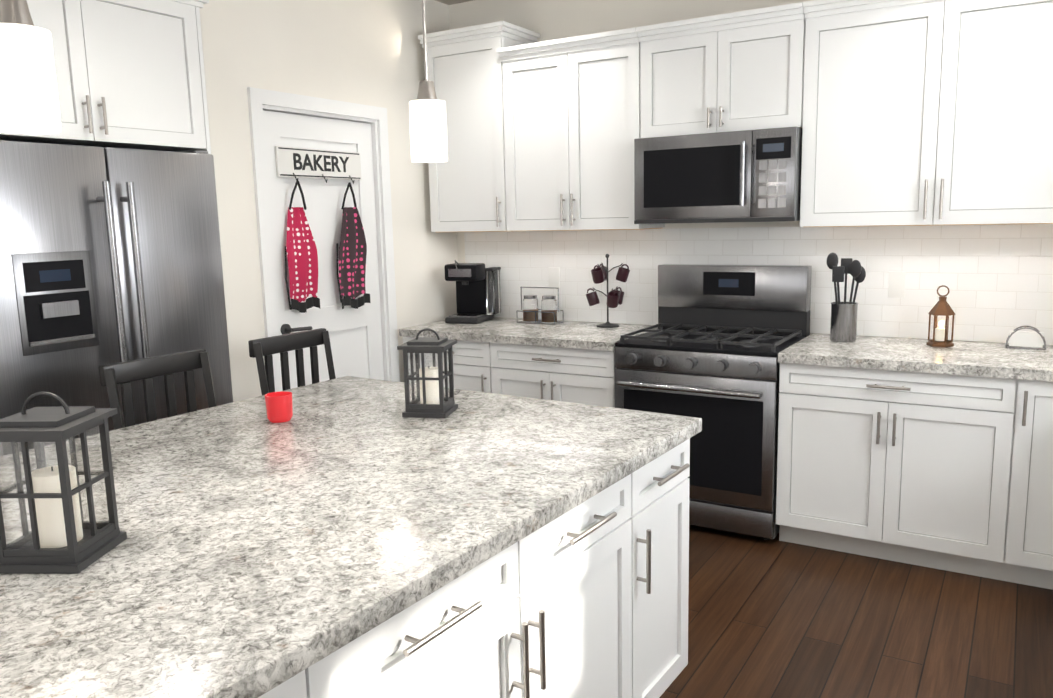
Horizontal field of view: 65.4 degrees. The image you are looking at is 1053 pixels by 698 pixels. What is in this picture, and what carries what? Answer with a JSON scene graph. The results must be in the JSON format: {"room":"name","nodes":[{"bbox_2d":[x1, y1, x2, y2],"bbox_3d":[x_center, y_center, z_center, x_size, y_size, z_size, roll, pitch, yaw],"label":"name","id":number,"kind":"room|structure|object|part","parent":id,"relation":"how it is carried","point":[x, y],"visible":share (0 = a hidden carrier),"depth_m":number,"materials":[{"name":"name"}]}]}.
{"room":"kitchen","nodes":[
{"label":"kitchen","id":0,"kind":"room"},
{"bbox_2d":[200,0,459,401],"bbox_3d":[-0.933,-0.532,4.295,0.120,2.740,1.710,4,11,31],"label":"wall","id":1,"kind":"structure","parent":0,"point":[366,52],"depth_m":3.93,"materials":[{"name":"paint"}]},
{"bbox_2d":[0,0,210,153],"bbox_3d":[-1.868,-0.208,3.247,0.837,2.370,1.090,4,11,31],"label":"upper cabinet","id":2,"kind":"object","parent":1,"relation":"attached to","point":[130,74],"visible":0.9,"depth_m":3.07,"materials":[{"name":"white wood"}]},
{"bbox_2d":[247,87,399,391],"bbox_3d":[-0.999,-0.185,4.175,0.136,2.095,0.910,4,11,31],"label":"door","id":3,"kind":"structure","parent":1,"relation":"attached to","point":[364,340],"depth_m":4.13,"materials":[{"name":"white wood"}]},
{"bbox_3d":[-1.086,-0.486,3.922,0.036,0.626,0.200,4,11,31],"label":"red apron","id":4,"kind":"part","parent":3,"relation":"part of","materials":[{"name":"red fabric"}]},
{"bbox_2d":[275,146,361,183],"bbox_3d":[-0.998,-0.897,4.029,0.047,0.163,0.560,4,11,31],"label":"sign","id":5,"kind":"object","parent":3,"relation":"attached to","point":[296,163],"visible":1,"depth_m":4.00,"materials":[{"name":"white wood"}]},
{"bbox_3d":[-0.904,-0.527,4.218,0.036,0.647,0.219,4,11,31],"label":"pink apron","id":6,"kind":"part","parent":3,"relation":"part of","materials":[{"name":"fabric"}]},
{"bbox_2d":[435,0,472,4],"bbox_3d":[-1.563,-1.420,0.916,6.115,0.100,8.260,4,11,31],"label":"ceiling","id":7,"kind":"structure","parent":0,"point":[449,2],"depth_m":4.72,"materials":[{"name":"paint"}]},
{"bbox_2d":[0,0,60,133],"bbox_3d":[-0.871,-0.906,1.326,0.124,1.074,0.124,4,11,31],"label":"pendant light","id":8,"kind":"object","parent":7,"relation":"hanging from","point":[29,102],"visible":1,"depth_m":1.36,"materials":[{"name":"white glass"}]},
{"bbox_2d":[409,0,447,162],"bbox_3d":[-0.290,-1.069,2.270,0.124,1.074,0.124,4,11,31],"label":"pendant light","id":9,"kind":"object","parent":7,"relation":"hanging from","point":[428,125],"visible":1,"depth_m":2.30,"materials":[{"name":"white glass"}]},
{"bbox_2d":[448,0,1001,342],"bbox_3d":[0.450,-0.605,4.553,5.910,2.740,0.120,4,11,31],"label":"wall","id":10,"kind":"structure","parent":0,"point":[552,19],"depth_m":4.34,"materials":[{"name":"paint"}]},
{"bbox_2d":[420,28,545,231],"bbox_3d":[-0.229,-1.182,4.601,0.570,1.024,0.330,4,11,31],"label":"upper cabinet","id":11,"kind":"object","parent":10,"relation":"attached to","point":[473,73],"depth_m":4.44,"materials":[{"name":"white wood"}]},
{"bbox_2d":[514,32,664,230],"bbox_3d":[0.324,-1.078,4.279,0.837,0.895,0.330,4,11,31],"label":"upper cabinet","id":12,"kind":"object","parent":10,"relation":"attached to","point":[580,110],"depth_m":4.12,"materials":[{"name":"white wood"}]},
{"bbox_2d":[654,8,805,136],"bbox_3d":[0.952,-1.244,3.864,0.758,0.466,0.330,4,11,31],"label":"upper cabinet","id":13,"kind":"object","parent":10,"relation":"attached to","point":[750,73],"depth_m":3.69,"materials":[{"name":"white wood"}]},
{"bbox_2d":[634,127,802,223],"bbox_3d":[0.927,-0.802,3.877,0.752,0.400,0.462,4,11,31],"label":"microwave","id":14,"kind":"object","parent":13,"relation":"attached to","point":[744,176],"visible":1,"depth_m":3.70,"materials":[{"name":"silver metal"}]},
{"bbox_2d":[464,224,1052,344],"bbox_3d":[1.284,-0.339,4.011,3.870,0.512,0.006,4,11,31],"label":"backsplash","id":15,"kind":"structure","parent":10,"relation":"attached to","point":[997,280],"depth_m":3.87,"materials":[{"name":"tile"}]},
{"bbox_2d":[549,267,559,287],"bbox_3d":[0.158,-0.407,4.686,0.070,0.120,0.005,4,11,31],"label":"electrical outlet plate","id":16,"kind":"object","parent":15,"relation":"attached to","point":[554,274],"depth_m":4.68,"materials":[{"name":"white plastic"}]},
{"bbox_2d":[888,271,905,297],"bbox_3d":[1.697,-0.295,3.759,0.070,0.120,0.005,4,11,31],"label":"electrical outlet plate","id":17,"kind":"object","parent":15,"relation":"attached to","point":[896,287],"depth_m":3.76,"materials":[{"name":"white plastic"}]},
{"bbox_2d":[800,0,1052,226],"bbox_3d":[1.713,-0.977,3.442,1.127,0.895,0.330,4,11,31],"label":"upper cabinet","id":18,"kind":"object","parent":10,"relation":"attached to","point":[918,112],"depth_m":3.31,"materials":[{"name":"white wood"}]},
{"bbox_2d":[659,524,1052,697],"bbox_3d":[-1.499,1.359,1.356,6.115,0.150,8.260,4,11,31],"label":"floor","id":19,"kind":"structure","parent":0,"point":[775,617],"depth_m":2.88,"materials":[{"name":"brown wood"}]},
{"bbox_2d":[0,140,232,455],"bbox_3d":[-1.813,0.102,3.273,0.888,1.747,0.930,4,11,31],"label":"fridge","id":20,"kind":"object","parent":19,"relation":"on","point":[108,255],"visible":0.56,"depth_m":2.96,"materials":[{"name":"silver metal"}]},
{"bbox_2d":[99,349,216,429],"bbox_3d":[-1.059,0.540,2.760,0.490,1.010,0.441,4,11,31],"label":"stool","id":21,"kind":"object","parent":19,"relation":"on","point":[125,374],"visible":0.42,"depth_m":2.78,"materials":[{"name":"black wood"}]},
{"bbox_2d":[248,328,335,394],"bbox_3d":[-0.748,0.453,3.265,0.490,1.010,0.441,4,11,31],"label":"stool","id":22,"kind":"object","parent":19,"relation":"on","point":[282,345],"visible":0.29,"depth_m":3.29,"materials":[{"name":"black wood"}]},
{"bbox_2d":[403,337,502,393],"bbox_3d":[-0.243,0.309,4.693,0.638,0.825,0.622,4,11,31],"label":"base cabinet","id":23,"kind":"object","parent":19,"relation":"on","point":[475,363],"depth_m":4.31,"materials":[{"name":"white wood"}]},
{"bbox_2d":[244,428,701,697],"bbox_3d":[-0.803,0.827,1.504,1.179,0.825,3.000,5,11,33],"label":"kitchen island","id":24,"kind":"object","parent":19,"relation":"on","point":[591,601],"depth_m":1.80,"materials":[{"name":"white wood"}]},
{"bbox_2d":[0,376,701,697],"bbox_3d":[-0.933,0.390,1.515,1.441,0.040,3.060,5,11,33],"label":"island countertop","id":25,"kind":"structure","parent":24,"relation":"on","point":[254,546],"depth_m":1.62,"materials":[{"name":"grey stone"}]},
{"bbox_2d":[0,392,126,573],"bbox_3d":[-0.840,0.223,1.455,0.163,0.301,0.163,-1,9,3],"label":"lantern","id":26,"kind":"object","parent":25,"relation":"on","point":[62,536],"visible":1,"depth_m":1.43,"materials":[{"name":"black metal"}]},
{"bbox_2d":[264,391,292,422],"bbox_3d":[-0.739,0.174,2.452,0.080,0.080,0.080,4,11,31],"label":"votive","id":27,"kind":"object","parent":25,"relation":"on","point":[279,407],"visible":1,"depth_m":2.42,"materials":[{"name":"red glass"}]},
{"bbox_2d":[397,328,457,417],"bbox_3d":[-0.296,0.066,2.494,0.143,0.261,0.143,0,9,11],"label":"lantern","id":28,"kind":"object","parent":25,"relation":"on","point":[430,400],"visible":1,"depth_m":2.46,"materials":[{"name":"black metal"}]},
{"bbox_2d":[499,345,615,407],"bbox_3d":[0.258,0.345,4.391,0.766,0.825,0.622,4,11,31],"label":"base cabinet","id":29,"kind":"object","parent":19,"relation":"on","point":[570,361],"depth_m":4.05,"materials":[{"name":"white wood"}]},
{"bbox_2d":[399,317,657,352],"bbox_3d":[0.019,-0.097,4.447,1.288,0.040,0.647,4,11,31],"label":"countertop","id":30,"kind":"structure","parent":29,"relation":"on","point":[497,330],"depth_m":4.27,"materials":[{"name":"grey stone"}]},
{"bbox_2d":[444,260,500,323],"bbox_3d":[-0.329,-0.341,4.739,0.267,0.363,0.346,4,11,31],"label":"coffee maker","id":31,"kind":"object","parent":30,"relation":"on","point":[478,292],"visible":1,"depth_m":4.73,"materials":[{"name":"black plastic"}]},
{"bbox_2d":[516,287,563,324],"bbox_3d":[0.074,-0.246,4.585,0.248,0.201,0.105,4,11,31],"label":"rack","id":32,"kind":"object","parent":30,"relation":"on","point":[548,311],"visible":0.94,"depth_m":4.56,"materials":[{"name":"silver metal"}]},
{"bbox_2d":[586,254,629,327],"bbox_3d":[0.432,-0.313,4.377,0.234,0.387,0.235,4,11,31],"label":"mug tree","id":33,"kind":"object","parent":30,"relation":"on","point":[599,273],"visible":0.98,"depth_m":4.33,"materials":[{"name":"black metal"}]},
{"bbox_2d":[615,264,811,539],"bbox_3d":[0.879,0.217,3.920,0.752,1.195,0.682,4,11,31],"label":"range","id":34,"kind":"object","parent":19,"relation":"on","point":[714,344],"visible":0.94,"depth_m":3.71,"materials":[{"name":"silver metal"}]},
{"bbox_2d":[776,365,1039,583],"bbox_3d":[1.636,0.445,3.561,0.926,0.825,0.622,4,11,31],"label":"base cabinet","id":35,"kind":"object","parent":19,"relation":"on","point":[915,451],"depth_m":3.28,"materials":[{"name":"white wood"}]},
{"bbox_2d":[778,333,1052,380],"bbox_3d":[2.006,0.048,3.250,1.830,0.040,0.646,4,11,31],"label":"countertop","id":36,"kind":"structure","parent":35,"relation":"on","point":[890,354],"depth_m":3.31,"materials":[{"name":"grey stone"}]},
{"bbox_2d":[826,252,865,341],"bbox_3d":[1.434,-0.235,3.703,0.166,0.399,0.118,4,11,31],"label":"utensil crock","id":37,"kind":"object","parent":36,"relation":"on","point":[843,326],"visible":1,"depth_m":3.67,"materials":[{"name":"silver metal"}]},
{"bbox_2d":[926,285,954,346],"bbox_3d":[1.780,-0.143,3.518,0.106,0.259,0.092,4,11,31],"label":"lantern","id":38,"kind":"object","parent":36,"relation":"on","point":[941,307],"visible":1,"depth_m":3.50,"materials":[{"name":"brown metal"}]},
{"bbox_2d":[1005,326,1045,349],"bbox_3d":[2.078,-0.049,3.411,0.146,0.091,0.065,4,11,31],"label":"napkin holder","id":39,"kind":"object","parent":36,"relation":"on","point":[1016,338],"visible":1,"depth_m":3.40,"materials":[{"name":"silver metal"}]},
{"bbox_2d":[1024,381,1052,589],"bbox_3d":[2.110,0.479,3.275,0.418,0.825,0.622,4,11,31],"label":"base cabinet","id":40,"kind":"object","parent":19,"relation":"on","point":[1040,530],"depth_m":3.05,"materials":[{"name":"white wood"}]}
]}

